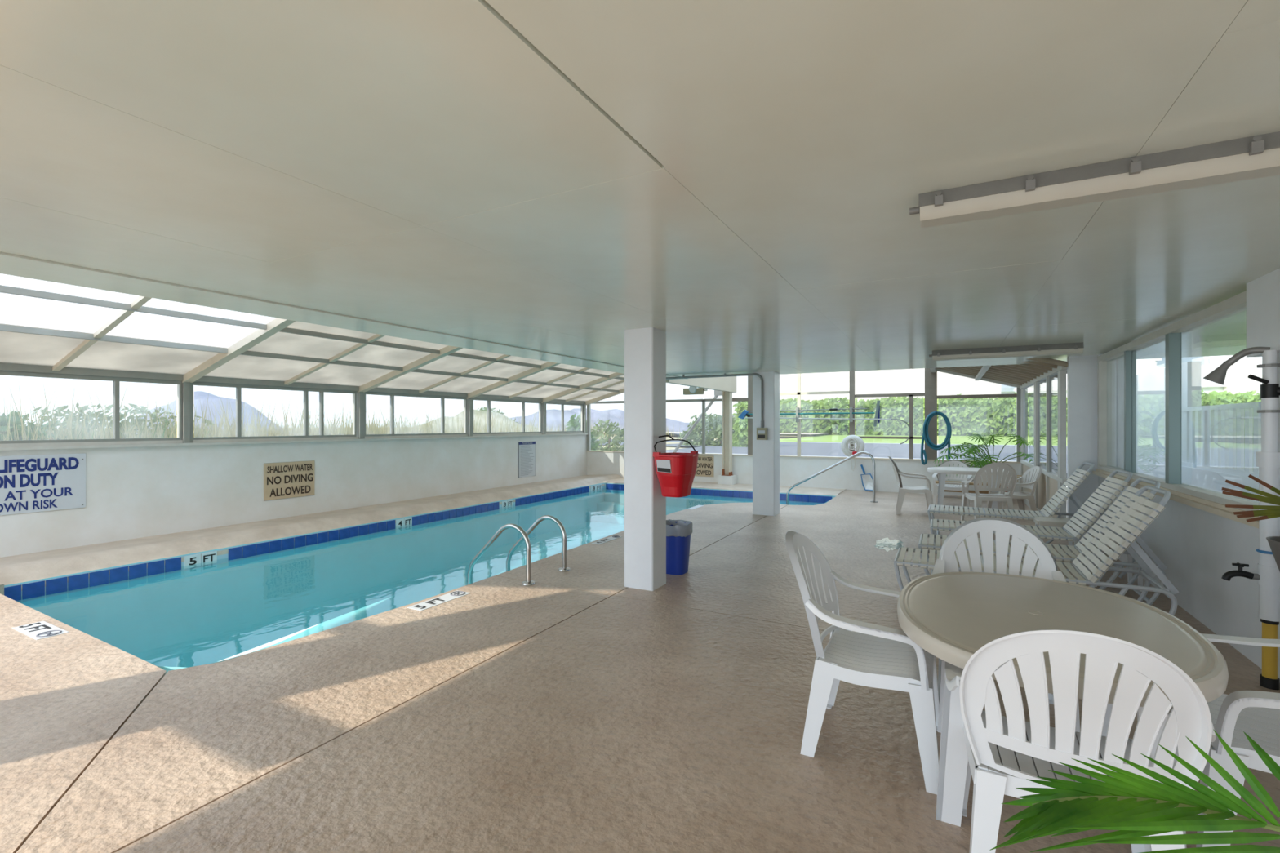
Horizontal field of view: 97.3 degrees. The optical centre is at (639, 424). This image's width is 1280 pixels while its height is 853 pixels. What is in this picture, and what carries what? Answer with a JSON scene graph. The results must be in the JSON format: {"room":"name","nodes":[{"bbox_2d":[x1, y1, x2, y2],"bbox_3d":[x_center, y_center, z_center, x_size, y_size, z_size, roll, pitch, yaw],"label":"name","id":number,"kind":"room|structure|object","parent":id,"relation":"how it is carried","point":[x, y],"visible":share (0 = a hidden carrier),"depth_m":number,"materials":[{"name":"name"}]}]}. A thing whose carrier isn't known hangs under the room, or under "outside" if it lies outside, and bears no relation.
{"room":"indoor swimming pool","nodes":[
{"label":"indoor swimming pool","id":0,"kind":"room"},
{"bbox_2d":[0,434,586,557],"bbox_3d":[-5.364,1.020,10.154,0.170,1.460,16.000,0,0,28],"label":"wall","id":1,"kind":"structure","parent":0,"point":[135,492],"depth_m":8.67,"materials":[{"name":"white paint"}]},
{"bbox_2d":[0,453,85,515],"bbox_3d":[-7.236,0.692,6.472,0.017,0.672,1.300,0,0,28],"label":"sign","id":2,"kind":"object","parent":1,"relation":"attached to","point":[35,482],"visible":1,"depth_m":6.70,"materials":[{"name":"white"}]},
{"bbox_2d":[0,370,182,444],"bbox_3d":[-7.088,-0.203,6.812,0.070,0.835,2.580,0,0,28],"label":"window","id":3,"kind":"structure","parent":1,"relation":"in","point":[116,380],"depth_m":7.30,"materials":[{"name":"white metal"}]},
{"bbox_2d":[182,382,193,443],"bbox_3d":[-6.423,-0.198,7.996,0.130,0.905,0.125,0,0,28],"label":"trim","id":4,"kind":"structure","parent":1,"relation":"attached to","point":[187,387],"depth_m":7.94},
{"bbox_2d":[193,381,356,439],"bbox_3d":[-5.816,-0.203,9.177,0.070,0.835,2.570,0,0,28],"label":"window","id":5,"kind":"structure","parent":1,"relation":"in","point":[238,387],"depth_m":9.37,"materials":[{"name":"white metal"}]},
{"bbox_2d":[263,460,314,500],"bbox_3d":[-5.741,0.902,9.250,0.016,0.589,0.811,0,0,28],"label":"sign","id":6,"kind":"object","parent":1,"relation":"attached to","point":[282,480],"visible":1,"depth_m":9.22,"materials":[{"name":"brown paint"}]},
{"bbox_2d":[0,431,587,450],"bbox_3d":[-5.404,0.253,10.017,0.270,0.075,15.720,0,0,28],"label":"window sill","id":7,"kind":"structure","parent":1,"relation":"on","point":[9,446],"depth_m":8.41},
{"bbox_2d":[356,391,364,439],"bbox_3d":[-5.141,-0.198,10.378,0.130,0.905,0.125,0,0,28],"label":"trim","id":8,"kind":"structure","parent":1,"relation":"attached to","point":[361,395],"depth_m":10.32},
{"bbox_2d":[364,391,466,436],"bbox_3d":[-4.527,-0.203,11.572,0.070,0.835,2.550,0,0,28],"label":"window","id":9,"kind":"structure","parent":1,"relation":"in","point":[392,395],"depth_m":11.54,"materials":[{"name":"white metal"}]},
{"bbox_2d":[466,398,472,435],"bbox_3d":[-3.854,-0.198,12.769,0.130,0.905,0.125,0,0,28],"label":"trim","id":10,"kind":"structure","parent":1,"relation":"attached to","point":[469,402],"depth_m":12.71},
{"bbox_2d":[472,397,541,434],"bbox_3d":[-3.250,-0.203,13.945,0.070,0.835,2.500,0,0,28],"label":"window","id":11,"kind":"structure","parent":1,"relation":"in","point":[488,400],"depth_m":13.98,"materials":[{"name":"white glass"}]},
{"bbox_2d":[518,441,535,477],"bbox_3d":[-2.905,0.885,14.520,0.016,0.902,0.665,0,0,28],"label":"sign","id":12,"kind":"object","parent":1,"relation":"attached to","point":[526,450],"visible":1,"depth_m":14.50,"materials":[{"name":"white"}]},
{"bbox_2d":[520,446,533,475],"bbox_3d":[-2.901,0.907,14.518,0.002,0.756,0.539,0,0,28],"label":"print","id":13,"kind":"object","parent":12,"relation":"attached to","point":[526,452],"depth_m":14.52,"materials":[{"name":"grey"}]},
{"bbox_2d":[541,402,546,434],"bbox_3d":[-2.587,-0.198,15.124,0.130,0.905,0.125,0,0,28],"label":"trim","id":14,"kind":"structure","parent":1,"relation":"attached to","point":[544,404],"depth_m":15.07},
{"bbox_2d":[546,401,583,432],"bbox_3d":[-2.146,-0.203,15.997,0.070,0.835,1.800,0,0,28],"label":"window","id":15,"kind":"structure","parent":1,"relation":"in","point":[562,404],"depth_m":15.95,"materials":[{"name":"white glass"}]},
{"bbox_2d":[0,273,624,404],"bbox_3d":[-3.466,-1.237,9.048,4.820,1.304,15.850,0,0,28],"label":"roof","id":16,"kind":"structure","parent":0,"point":[59,326],"depth_m":7.41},
{"bbox_2d":[0,362,585,404],"bbox_3d":[-5.378,-0.677,9.991,0.140,0.115,15.700,0,0,28],"label":"window frame","id":17,"kind":"structure","parent":16,"relation":"attached to","point":[3,366],"depth_m":8.40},
{"bbox_2d":[0,0,1279,376],"bbox_3d":[2.369,-1.060,2.217,11.930,0.301,14.150,0,0,28],"label":"ceiling","id":18,"kind":"structure","parent":0,"point":[739,181],"depth_m":1.93,"materials":[{"name":"white"}]},
{"bbox_2d":[0,251,683,379],"bbox_3d":[-2.638,-1.064,4.911,0.560,0.332,14.150,0,0,28],"label":"ceiling beam","id":19,"kind":"structure","parent":18,"relation":"attached to","point":[13,264],"depth_m":4.19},
{"bbox_2d":[666,373,764,427],"bbox_3d":[1.167,-0.429,10.149,2.156,0.958,0.050,0,0,28],"label":"conduit","id":20,"kind":"object","parent":18,"relation":"attached to","point":[750,374],"visible":0.95,"depth_m":9.80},
{"bbox_2d":[928,342,1084,360],"bbox_3d":[4.247,-0.853,6.621,1.515,0.115,0.190,0,0,28],"label":"fluorescent light","id":21,"kind":"object","parent":18,"relation":"attached to","point":[1068,348],"visible":1,"depth_m":6.53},
{"bbox_2d":[932,347,1083,360],"bbox_3d":[4.266,-0.823,6.619,1.472,0.055,0.160,0,0,28],"label":"diffuser","id":22,"kind":"object","parent":21,"relation":"attached to","point":[1021,352],"depth_m":6.55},
{"bbox_2d":[909,131,1279,227],"bbox_3d":[1.680,-0.858,1.961,1.340,0.105,0.156,0,0,28],"label":"fluorescent light","id":23,"kind":"object","parent":18,"relation":"attached to","point":[1255,157],"visible":1,"depth_m":1.95,"materials":[{"name":"metal"}]},
{"bbox_2d":[0,474,1279,852],"bbox_3d":[0.855,1.597,5.388,15.600,0.305,18.300,0,0,28],"label":"floor","id":24,"kind":"structure","parent":0,"point":[578,709],"depth_m":2.96,"materials":[{"name":"brown"}]},
{"bbox_2d":[12,621,68,639],"bbox_3d":[-4.525,1.546,4.252,0.500,0.014,0.170,0,0,28],"label":"depth marker","id":25,"kind":"object","parent":24,"relation":"on","point":[42,629],"visible":1,"depth_m":4.24,"materials":[{"name":"tile"}]},
{"bbox_2d":[4,483,835,672],"bbox_3d":[-1.008,2.335,8.889,6.400,1.530,11.500,0,0,28],"label":"swimming pool","id":26,"kind":"object","parent":24,"relation":"in","point":[209,608],"visible":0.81,"depth_m":8.12,"materials":[{"name":"liquid"}]},
{"bbox_2d":[407,590,471,610],"bbox_3d":[-1.765,1.546,4.981,0.170,0.014,0.560,0,0,28],"label":"depth marker","id":27,"kind":"object","parent":24,"relation":"on","point":[423,606],"visible":1,"depth_m":4.96,"materials":[{"name":"tile"}]},
{"bbox_2d":[467,515,570,585],"bbox_3d":[-1.282,1.716,5.942,0.890,1.469,0.720,0,0,28],"label":"pool ladder","id":28,"kind":"object","parent":24,"relation":"on","point":[525,535],"visible":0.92,"depth_m":5.84,"materials":[{"name":"silver metal"}]},
{"bbox_2d":[591,535,622,544],"bbox_3d":[-0.443,1.546,7.586,0.130,0.014,0.580,0,0,28],"label":"depth marker","id":29,"kind":"object","parent":24,"relation":"on","point":[611,538],"visible":1,"depth_m":7.57,"materials":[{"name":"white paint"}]},
{"bbox_2d":[624,327,666,591],"bbox_3d":[0.050,0.320,5.454,0.310,2.460,0.287,0,0,28],"label":"column","id":30,"kind":"structure","parent":24,"relation":"on","point":[645,348],"depth_m":5.34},
{"bbox_2d":[653,435,698,497],"bbox_3d":[0.335,0.377,5.271,0.355,0.567,0.453,0,0,28],"label":"bucket","id":31,"kind":"object","parent":30,"relation":"hanging from","point":[676,472],"visible":1,"depth_m":5.12,"materials":[{"name":"red plastic"}]},
{"bbox_2d":[666,519,693,575],"bbox_3d":[0.365,1.288,5.956,0.354,0.524,0.351,0,0,28],"label":"waste bin","id":32,"kind":"object","parent":24,"relation":"on","point":[678,532],"visible":0.71,"depth_m":5.82,"materials":[{"name":"blue"}]},
{"bbox_2d":[717,391,737,484],"bbox_3d":[2.275,0.340,14.674,0.400,2.420,0.340,0,0,28],"label":"steel post","id":33,"kind":"object","parent":24,"relation":"on","point":[726,477],"visible":0.86,"depth_m":14.64,"materials":[{"name":"metal"}]},
{"bbox_2d":[752,371,779,515],"bbox_3d":[2.199,0.320,9.826,0.380,2.460,0.352,0,0,28],"label":"column","id":34,"kind":"structure","parent":24,"relation":"on","point":[766,453],"depth_m":9.67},
{"bbox_2d":[756,427,767,439],"bbox_3d":[2.086,0.152,9.637,0.170,0.205,0.081,0,0,28],"label":"outlet box","id":35,"kind":"object","parent":34,"relation":"attached to","point":[762,433],"visible":1,"depth_m":9.60,"materials":[{"name":"grey metal"}]},
{"bbox_2d":[786,451,877,505],"bbox_3d":[3.928,1.343,11.595,1.788,1.614,0.148,0,0,19],"label":"pool handrail","id":36,"kind":"object","parent":24,"relation":"on","point":[860,452],"visible":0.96,"depth_m":11.51,"materials":[{"name":"silver metal"}]},
{"bbox_2d":[785,530,939,794],"bbox_3d":[1.088,1.055,2.787,0.712,0.990,0.668,0,0,28],"label":"armchair","id":37,"kind":"object","parent":24,"relation":"on","point":[857,652],"visible":0.91,"depth_m":2.63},
{"bbox_2d":[860,464,872,490],"bbox_3d":[5.318,1.231,13.161,0.334,0.598,0.145,0,0,28],"label":"skimmer","id":38,"kind":"object","parent":24,"relation":"on","point":[867,479],"visible":0.8,"depth_m":13.18,"materials":[{"name":"blue"}]},
{"bbox_2d":[888,456,933,515],"bbox_3d":[4.759,1.055,9.925,0.712,0.990,0.668,0,0,24],"label":"armchair","id":39,"kind":"object","parent":24,"relation":"on","point":[926,490],"visible":1,"depth_m":9.75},
{"bbox_2d":[932,460,972,506],"bbox_3d":[6.114,1.129,11.033,0.668,0.842,0.712,0,0,34],"label":"armchair","id":40,"kind":"object","parent":24,"relation":"on","point":[957,486],"visible":0.66,"depth_m":11.07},
{"bbox_2d":[927,466,1008,514],"bbox_3d":[5.903,1.173,10.167,1.286,0.755,1.046,0,0,28],"label":"table","id":41,"kind":"object","parent":24,"relation":"on","point":[942,471],"visible":0.69,"depth_m":10.12,"materials":[{"name":"plastic"}]},
{"bbox_2d":[935,480,1000,493],"bbox_3d":[6.912,1.383,11.895,1.240,0.335,0.320,0,0,28],"label":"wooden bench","id":42,"kind":"object","parent":24,"relation":"on","point":[936,482],"visible":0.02,"depth_m":11.86,"materials":[{"name":"brown wood"}]},
{"bbox_2d":[960,462,1017,522],"bbox_3d":[5.437,1.055,8.759,0.668,0.990,0.712,0,0,12],"label":"armchair","id":43,"kind":"object","parent":24,"relation":"on","point":[978,498],"visible":0.98,"depth_m":8.55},
{"bbox_2d":[933,434,1046,492],"bbox_3d":[6.977,0.866,11.140,1.014,1.368,2.159,0,0,-40],"label":"leaf plant","id":44,"kind":"object","parent":24,"relation":"on","point":[970,451],"visible":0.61,"depth_m":11.23,"materials":[{"name":"plant"}]},
{"bbox_2d":[931,517,1079,732],"bbox_3d":[1.974,1.055,3.098,0.668,0.990,0.712,0,0,28],"label":"armchair","id":45,"kind":"object","parent":24,"relation":"on","point":[1046,567],"visible":0.36,"depth_m":3.33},
{"bbox_2d":[927,462,1097,543],"bbox_3d":[4.886,1.010,7.519,1.852,1.070,0.640,0,0,29],"label":"sun lounger","id":46,"kind":"object","parent":24,"relation":"on","point":[1068,493],"visible":0.7,"depth_m":7.36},
{"bbox_2d":[986,465,1042,516],"bbox_3d":[6.338,1.114,9.496,0.712,0.871,0.668,0,0,14],"label":"armchair","id":47,"kind":"object","parent":24,"relation":"on","point":[1031,481],"visible":0.8,"depth_m":9.46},
{"bbox_2d":[929,468,1134,578],"bbox_3d":[4.283,1.010,6.291,1.852,1.070,0.640,0,0,28],"label":"sun lounger","id":48,"kind":"object","parent":24,"relation":"on","point":[1072,535],"visible":0.52,"depth_m":6.02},
{"bbox_2d":[893,484,1179,615],"bbox_3d":[3.138,1.010,4.671,1.852,1.070,0.640,0,0,28],"label":"sun lounger","id":49,"kind":"object","parent":24,"relation":"on","point":[1084,577],"visible":0.66,"depth_m":4.37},
{"bbox_2d":[918,477,1167,604],"bbox_3d":[3.677,1.010,5.335,1.852,1.070,0.640,0,0,28],"label":"sun lounger","id":50,"kind":"object","parent":24,"relation":"on","point":[1108,514],"visible":0.34,"depth_m":5.15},
{"bbox_2d":[1033,515,1079,556],"bbox_3d":[4.949,1.338,6.706,0.420,0.424,0.420,0,0,28],"label":"side table","id":51,"kind":"object","parent":24,"relation":"on","point":[1039,521],"visible":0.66,"depth_m":6.63,"materials":[{"name":"plastic"}]},
{"bbox_2d":[897,572,1228,851],"bbox_3d":[1.678,1.173,2.390,1.066,0.755,1.386,0,0,28],"label":"table","id":52,"kind":"object","parent":24,"relation":"on","point":[951,616],"visible":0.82,"depth_m":2.26,"materials":[{"name":"plastic"}]},
{"bbox_2d":[945,629,1216,852],"bbox_3d":[1.374,1.055,1.835,0.668,0.990,0.712,0,0,28],"label":"armchair","id":53,"kind":"object","parent":24,"relation":"on","point":[1003,752],"visible":0.82,"depth_m":1.62,"materials":[{"name":"plastic"}]},
{"bbox_2d":[1084,536,1144,591],"bbox_3d":[4.594,1.338,5.477,0.420,0.424,0.420,0,0,28],"label":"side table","id":54,"kind":"object","parent":24,"relation":"on","point":[1129,558],"visible":0.09,"depth_m":5.46,"materials":[{"name":"plastic"}]},
{"bbox_2d":[990,728,1279,852],"bbox_3d":[1.321,1.071,0.822,1.403,0.957,0.450,0,0,28],"label":"potted palm","id":55,"kind":"object","parent":24,"relation":"on","point":[1135,806],"visible":1,"depth_m":1.03,"materials":[{"name":"plant"}]},
{"bbox_2d":[1195,633,1279,847],"bbox_3d":[2.381,1.055,2.034,0.712,0.990,0.668,0,0,28],"label":"armchair","id":56,"kind":"object","parent":24,"relation":"on","point":[1256,713],"visible":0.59,"depth_m":1.93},
{"bbox_2d":[1222,474,1279,571],"bbox_3d":[3.200,0.825,2.703,0.444,1.450,0.387,0,0,4],"label":"yucca","id":57,"kind":"object","parent":24,"relation":"on","point":[1268,512],"visible":0.95,"depth_m":2.89,"materials":[{"name":"green"}]},
{"bbox_2d":[586,451,1020,495],"bbox_3d":[3.244,1.278,14.470,11.240,0.945,0.160,0,0,28],"label":"wall","id":58,"kind":"structure","parent":0,"point":[793,470],"depth_m":13.71,"materials":[{"name":"white paint"}]},
{"bbox_2d":[586,404,591,450],"bbox_3d":[-1.546,0.013,16.974,0.090,1.525,0.090,0,0,28],"label":"trim","id":59,"kind":"structure","parent":58,"relation":"attached to","point":[588,406],"depth_m":16.94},
{"bbox_2d":[591,398,722,453],"bbox_3d":[0.440,-0.522,15.917,4.410,2.655,0.050,0,0,28],"label":"window","id":60,"kind":"structure","parent":58,"relation":"in","point":[703,401],"depth_m":15.22,"materials":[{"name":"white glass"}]},
{"bbox_2d":[694,455,713,476],"bbox_3d":[1.616,1.110,15.243,0.801,0.564,0.016,0,0,28],"label":"sign","id":61,"kind":"object","parent":58,"relation":"attached to","point":[705,463],"visible":0.64,"depth_m":15.16,"materials":[{"name":"brown paint"}]},
{"bbox_2d":[747,375,752,454],"bbox_3d":[2.893,-0.588,14.608,0.170,2.725,0.130,0,0,28],"label":"trim","id":62,"kind":"structure","parent":58,"relation":"attached to","point":[749,377],"depth_m":14.55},
{"bbox_2d":[586,450,1020,463],"bbox_3d":[3.237,0.790,14.457,10.900,0.030,0.190,0,0,28],"label":"trim","id":63,"kind":"structure","parent":58,"relation":"on","point":[836,457],"depth_m":13.53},
{"bbox_2d":[779,373,848,457],"bbox_3d":[3.985,-0.522,14.010,2.320,2.655,0.050,0,0,28],"label":"window","id":64,"kind":"structure","parent":58,"relation":"in","point":[799,393],"depth_m":13.99,"materials":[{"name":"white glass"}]},
{"bbox_2d":[795,407,799,422],"bbox_3d":[3.882,-0.250,13.883,0.040,0.360,0.210,0,0,28],"label":"hanger","id":65,"kind":"object","parent":64,"relation":"attached to","point":[797,408],"visible":1,"depth_m":13.79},
{"bbox_2d":[750,408,866,412],"bbox_3d":[4.061,-0.360,13.781,2.790,0.063,0.048,0,0,28],"label":"pole","id":66,"kind":"object","parent":65,"relation":"hanging from","point":[833,409],"visible":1,"depth_m":13.55,"materials":[{"name":"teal metal"}]},
{"bbox_2d":[747,400,879,426],"bbox_3d":[4.096,-0.260,13.762,3.270,0.600,0.060,0,0,28],"label":"brush","id":67,"kind":"object","parent":65,"relation":"hanging from","point":[877,408],"visible":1,"depth_m":13.16,"materials":[{"name":"teal"}]},
{"bbox_2d":[744,417,911,444],"bbox_3d":[4.376,0.124,13.555,3.860,0.636,0.028,0,0,28],"label":"hook","id":68,"kind":"object","parent":65,"relation":"hanging from","point":[744,417],"visible":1,"depth_m":13.32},
{"bbox_2d":[848,371,855,457],"bbox_3d":[5.054,-0.588,13.423,0.120,2.725,0.090,0,0,28],"label":"trim","id":69,"kind":"structure","parent":58,"relation":"attached to","point":[851,374],"depth_m":13.38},
{"bbox_2d":[840,435,864,471],"bbox_3d":[4.965,0.659,13.173,0.530,0.848,0.253,0,0,28],"label":"life ring","id":70,"kind":"object","parent":58,"relation":"attached to","point":[846,442],"visible":0.98,"depth_m":13.15,"materials":[{"name":"white plastic"}]},
{"bbox_2d":[854,392,924,459],"bbox_3d":[5.763,-0.522,13.052,1.480,2.655,0.050,0,0,28],"label":"window","id":71,"kind":"structure","parent":58,"relation":"in","point":[911,396],"depth_m":12.82,"materials":[{"name":"grey metal"}]},
{"bbox_2d":[924,368,937,459],"bbox_3d":[6.535,-0.588,12.660,0.250,2.725,0.150,0,0,28],"label":"trim","id":72,"kind":"structure","parent":58,"relation":"attached to","point":[931,378],"depth_m":12.58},
{"bbox_2d":[920,411,951,465],"bbox_3d":[6.531,0.294,12.434,0.603,1.191,0.268,0,0,28],"label":"garden hose","id":73,"kind":"object","parent":58,"relation":"hanging from","point":[925,430],"visible":0.99,"depth_m":12.38,"materials":[{"name":"teal rubber"}]},
{"bbox_2d":[937,393,1016,460],"bbox_3d":[7.287,-0.223,12.233,1.480,2.055,0.050,0,0,28],"label":"window","id":74,"kind":"structure","parent":58,"relation":"in","point":[1013,395],"depth_m":12.20,"materials":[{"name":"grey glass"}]},
{"bbox_2d":[1016,386,1020,462],"bbox_3d":[7.982,-0.062,11.847,0.110,1.675,0.090,0,0,28],"label":"trim","id":75,"kind":"structure","parent":58,"relation":"attached to","point":[1018,390],"depth_m":11.82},
{"bbox_2d":[935,358,1067,387],"bbox_3d":[6.240,-1.023,10.065,1.750,0.555,4.900,0,0,28],"label":"roof","id":76,"kind":"structure","parent":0,"point":[1015,375],"depth_m":10.09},
{"bbox_2d":[1019,365,1066,536],"bbox_3d":[6.882,0.360,9.708,0.100,2.380,4.780,0,0,28],"label":"window","id":77,"kind":"structure","parent":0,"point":[1049,482],"depth_m":9.35,"materials":[{"name":"white metal"}]},
{"bbox_2d":[1066,355,1097,542],"bbox_3d":[5.910,0.420,7.449,0.410,2.660,0.120,0,0,28],"label":"wall","id":78,"kind":"structure","parent":0,"point":[1082,371],"depth_m":7.43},
{"bbox_2d":[1116,356,1258,502],"bbox_3d":[6.796,0.320,7.131,1.290,2.460,13.000,0,0,28],"label":"wall","id":79,"kind":"structure","parent":0,"point":[1150,385],"depth_m":8.97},
{"bbox_2d":[1182,401,1261,478],"bbox_3d":[6.572,0.170,5.776,0.060,0.840,5.400,0,0,28],"label":"window","id":80,"kind":"structure","parent":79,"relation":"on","point":[1214,434],"depth_m":6.94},
{"bbox_2d":[1097,352,1279,679],"bbox_3d":[3.261,0.420,2.135,0.160,2.660,11.850,0,0,28],"label":"wall","id":81,"kind":"structure","parent":0,"point":[1197,547],"depth_m":4.29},
{"bbox_2d":[1092,468,1258,528],"bbox_3d":[4.935,0.600,5.288,0.280,0.070,4.390,0,0,28],"label":"trim","id":82,"kind":"structure","parent":81,"relation":"attached to","point":[1215,508],"depth_m":4.32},
{"bbox_2d":[1097,290,1258,511],"bbox_3d":[4.927,-0.158,5.326,0.130,1.445,4.330,0,0,28],"label":"window","id":83,"kind":"structure","parent":81,"relation":"in","point":[1171,334],"depth_m":5.00,"materials":[{"name":"grey"}]},
{"bbox_2d":[1203,346,1279,689],"bbox_3d":[3.650,0.541,3.405,0.144,2.017,0.361,0,0,-36],"label":"outdoor shower","id":84,"kind":"object","parent":81,"relation":"attached to","point":[1268,460],"visible":0.9,"depth_m":3.31,"materials":[{"name":"white"}]},
{"bbox_2d":[1221,562,1260,581],"bbox_3d":[3.617,0.890,3.391,0.173,0.110,0.060,0,0,28],"label":"tap","id":85,"kind":"object","parent":84,"relation":"attached to","point":[1228,575],"visible":1,"depth_m":3.38,"materials":[{"name":"black metal"}]},
{"bbox_2d":[1246,268,1279,357],"bbox_3d":[3.482,-0.672,2.356,0.460,0.475,2.650,0,0,28],"label":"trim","id":86,"kind":"structure","parent":81,"relation":"attached to","point":[1263,293],"depth_m":3.43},
{"bbox_2d":[1266,536,1279,571],"bbox_3d":[3.244,0.708,2.683,0.354,0.285,0.354,0,0,28],"label":"pot","id":87,"kind":"object","parent":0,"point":[1273,541],"depth_m":2.76,"materials":[{"name":"grey"}]},
{"bbox_3d":[-20.778,0.832,20.266,36.200,0.836,28.000,0,0,28],"label":"dune","id":88,"kind":"object","parent":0,"visible":0},
{"bbox_2d":[0,376,537,440],"bbox_3d":[-10.153,0.163,12.719,7.154,1.875,17.893,0,0,28],"label":"dune grass","id":89,"kind":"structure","parent":88,"relation":"on","point":[219,432],"depth_m":12.26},
{"label":"outside","id":90,"kind":"structure","parent":0,"visible":0},
{"bbox_2d":[779,434,1066,445],"bbox_3d":[55.357,0.916,28.694,89.700,0.148,37.000,0,0,28],"label":"lawn","id":91,"kind":"structure","parent":90,"point":[829,437],"depth_m":36.36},
{"bbox_2d":[732,389,1261,436],"bbox_3d":[38.101,-0.698,41.260,64.415,3.927,3.607,0,0,28],"label":"hedge","id":92,"kind":"object","parent":91,"relation":"on","point":[989,416],"visible":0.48,"depth_m":47.72,"materials":[{"name":"green plant"}]},
{"bbox_2d":[779,355,1262,402],"bbox_3d":[49.971,-9.650,47.491,77.000,21.600,13.000,0,0,28],"label":"sky","id":93,"kind":"structure","parent":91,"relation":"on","point":[901,380],"depth_m":52.08,"materials":[{"name":"white"}]},
{"bbox_3d":[3.249,-3.580,1.743,13.930,4.740,14.150,0,0,28],"label":"wall","id":94,"kind":"structure","parent":0,"visible":0},
{"bbox_2d":[683,386,707,395],"bbox_3d":[1.310,-0.835,13.354,0.590,0.230,0.160,0,0,28],"label":"floodlight","id":95,"kind":"object","parent":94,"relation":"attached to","point":[691,390],"visible":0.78,"depth_m":13.30,"materials":[{"name":"white metal"}]},
{"bbox_2d":[666,376,736,392],"bbox_3d":[1.509,-1.400,13.071,0.130,1.100,4.150,0,0,28],"label":"trim","id":96,"kind":"structure","parent":94,"relation":"attached to","point":[728,384],"depth_m":13.30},
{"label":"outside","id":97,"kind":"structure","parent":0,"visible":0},
{"bbox_2d":[666,446,1244,477],"bbox_3d":[31.257,1.125,5.011,69.700,0.250,9.550,0,0,28],"label":"ground","id":98,"kind":"structure","parent":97,"point":[744,451],"depth_m":19.73,"materials":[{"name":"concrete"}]},
{"bbox_2d":[672,390,722,452],"bbox_3d":[1.574,0.089,16.414,1.885,2.178,0.100,0,0,28],"label":"brace","id":99,"kind":"object","parent":98,"relation":"on","point":[717,393],"visible":0.57,"depth_m":16.32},
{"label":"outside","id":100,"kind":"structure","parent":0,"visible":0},
{"bbox_2d":[63,426,802,449],"bbox_3d":[-63.226,1.100,124.872,210.300,0.274,280.000,0,0,28],"label":"sand","id":101,"kind":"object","parent":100,"point":[668,437],"depth_m":45.44,"materials":[{"name":"soil"}]},
{"bbox_2d":[0,410,67,440],"bbox_3d":[-11.060,0.550,9.346,2.779,1.601,2.863,0,0,28],"label":"shrub","id":102,"kind":"object","parent":101,"relation":"on","point":[2,418],"visible":0.09,"depth_m":9.46,"materials":[{"name":"green plant"}]},
{"bbox_2d":[17,402,214,439],"bbox_3d":[-11.964,0.430,12.598,4.921,1.840,5.087,0,0,28],"label":"shrub","id":103,"kind":"object","parent":101,"relation":"on","point":[138,410],"visible":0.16,"depth_m":12.26,"materials":[{"name":"green plant"}]},
{"bbox_2d":[2,405,245,440],"bbox_3d":[-10.673,0.351,7.915,4.467,1.498,8.772,0,0,28],"label":"weeds","id":104,"kind":"object","parent":101,"relation":"on","point":[164,429],"visible":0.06,"depth_m":9.36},
{"bbox_2d":[123,391,283,436],"bbox_3d":[-20.068,-0.143,26.016,20.800,2.787,13.600,0,0,28],"label":"dune","id":105,"kind":"object","parent":101,"relation":"on","point":[213,400],"visible":0.06,"depth_m":24.31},
{"bbox_2d":[420,409,538,432],"bbox_3d":[-10.338,0.139,35.656,28.000,2.223,12.800,0,0,28],"label":"dune","id":106,"kind":"object","parent":101,"relation":"on","point":[460,415],"visible":0.02,"depth_m":34.11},
{"bbox_2d":[416,416,546,431],"bbox_3d":[-13.422,0.262,44.697,36.000,1.976,20.000,0,0,28],"label":"dune","id":107,"kind":"object","parent":101,"relation":"on","point":[439,418],"visible":0.01,"depth_m":43.21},
{"bbox_2d":[275,412,679,438],"bbox_3d":[-11.137,0.101,36.568,18.642,1.499,26.321,0,0,28],"label":"dune grass","id":108,"kind":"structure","parent":107,"relation":"on","point":[553,429],"depth_m":33.78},
{"bbox_2d":[564,413,599,450],"bbox_3d":[-2.212,0.464,20.393,1.335,1.772,1.433,0,0,28],"label":"shrub","id":109,"kind":"object","parent":101,"relation":"on","point":[573,425],"visible":0.15,"depth_m":20.22,"materials":[{"name":"green plant"}]},
{"bbox_2d":[510,408,691,430],"bbox_3d":[-14.091,-0.706,93.888,94.200,3.911,28.000,0,0,28],"label":"dune","id":110,"kind":"object","parent":101,"relation":"on","point":[672,424],"visible":0.04,"depth_m":86.61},
{"bbox_2d":[515,409,693,435],"bbox_3d":[-8.687,-0.268,68.268,56.000,3.035,24.000,0,0,28],"label":"dune","id":111,"kind":"object","parent":101,"relation":"on","point":[552,416],"visible":0.09,"depth_m":65.22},
{"bbox_2d":[591,419,624,451],"bbox_3d":[-1.315,0.543,23.389,2.683,1.613,2.089,0,0,28],"label":"shrub","id":112,"kind":"object","parent":101,"relation":"on","point":[620,433],"visible":0.59,"depth_m":22.93,"materials":[{"name":"green plant"}]},
{"bbox_2d":[676,412,747,447],"bbox_3d":[4.047,0.354,28.437,4.443,1.992,3.976,0,0,28],"label":"shrub","id":113,"kind":"object","parent":101,"relation":"on","point":[715,423],"visible":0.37,"depth_m":27.86,"materials":[{"name":"green plant"}]},
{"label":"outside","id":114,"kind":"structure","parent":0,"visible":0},
{"bbox_2d":[594,439,1066,453],"bbox_3d":[35.520,1.000,13.250,110.000,0.001,9.000,0,0,28],"label":"road","id":115,"kind":"structure","parent":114,"point":[834,446],"depth_m":25.57,"materials":[{"name":"asphalt"}]},
{"bbox_2d":[732,416,747,447],"bbox_3d":[5.147,0.435,26.188,1.998,1.830,2.062,0,0,28],"label":"shrub","id":116,"kind":"object","parent":115,"relation":"on","point":[740,437],"visible":0.35,"depth_m":25.93,"materials":[{"name":"green plant"}]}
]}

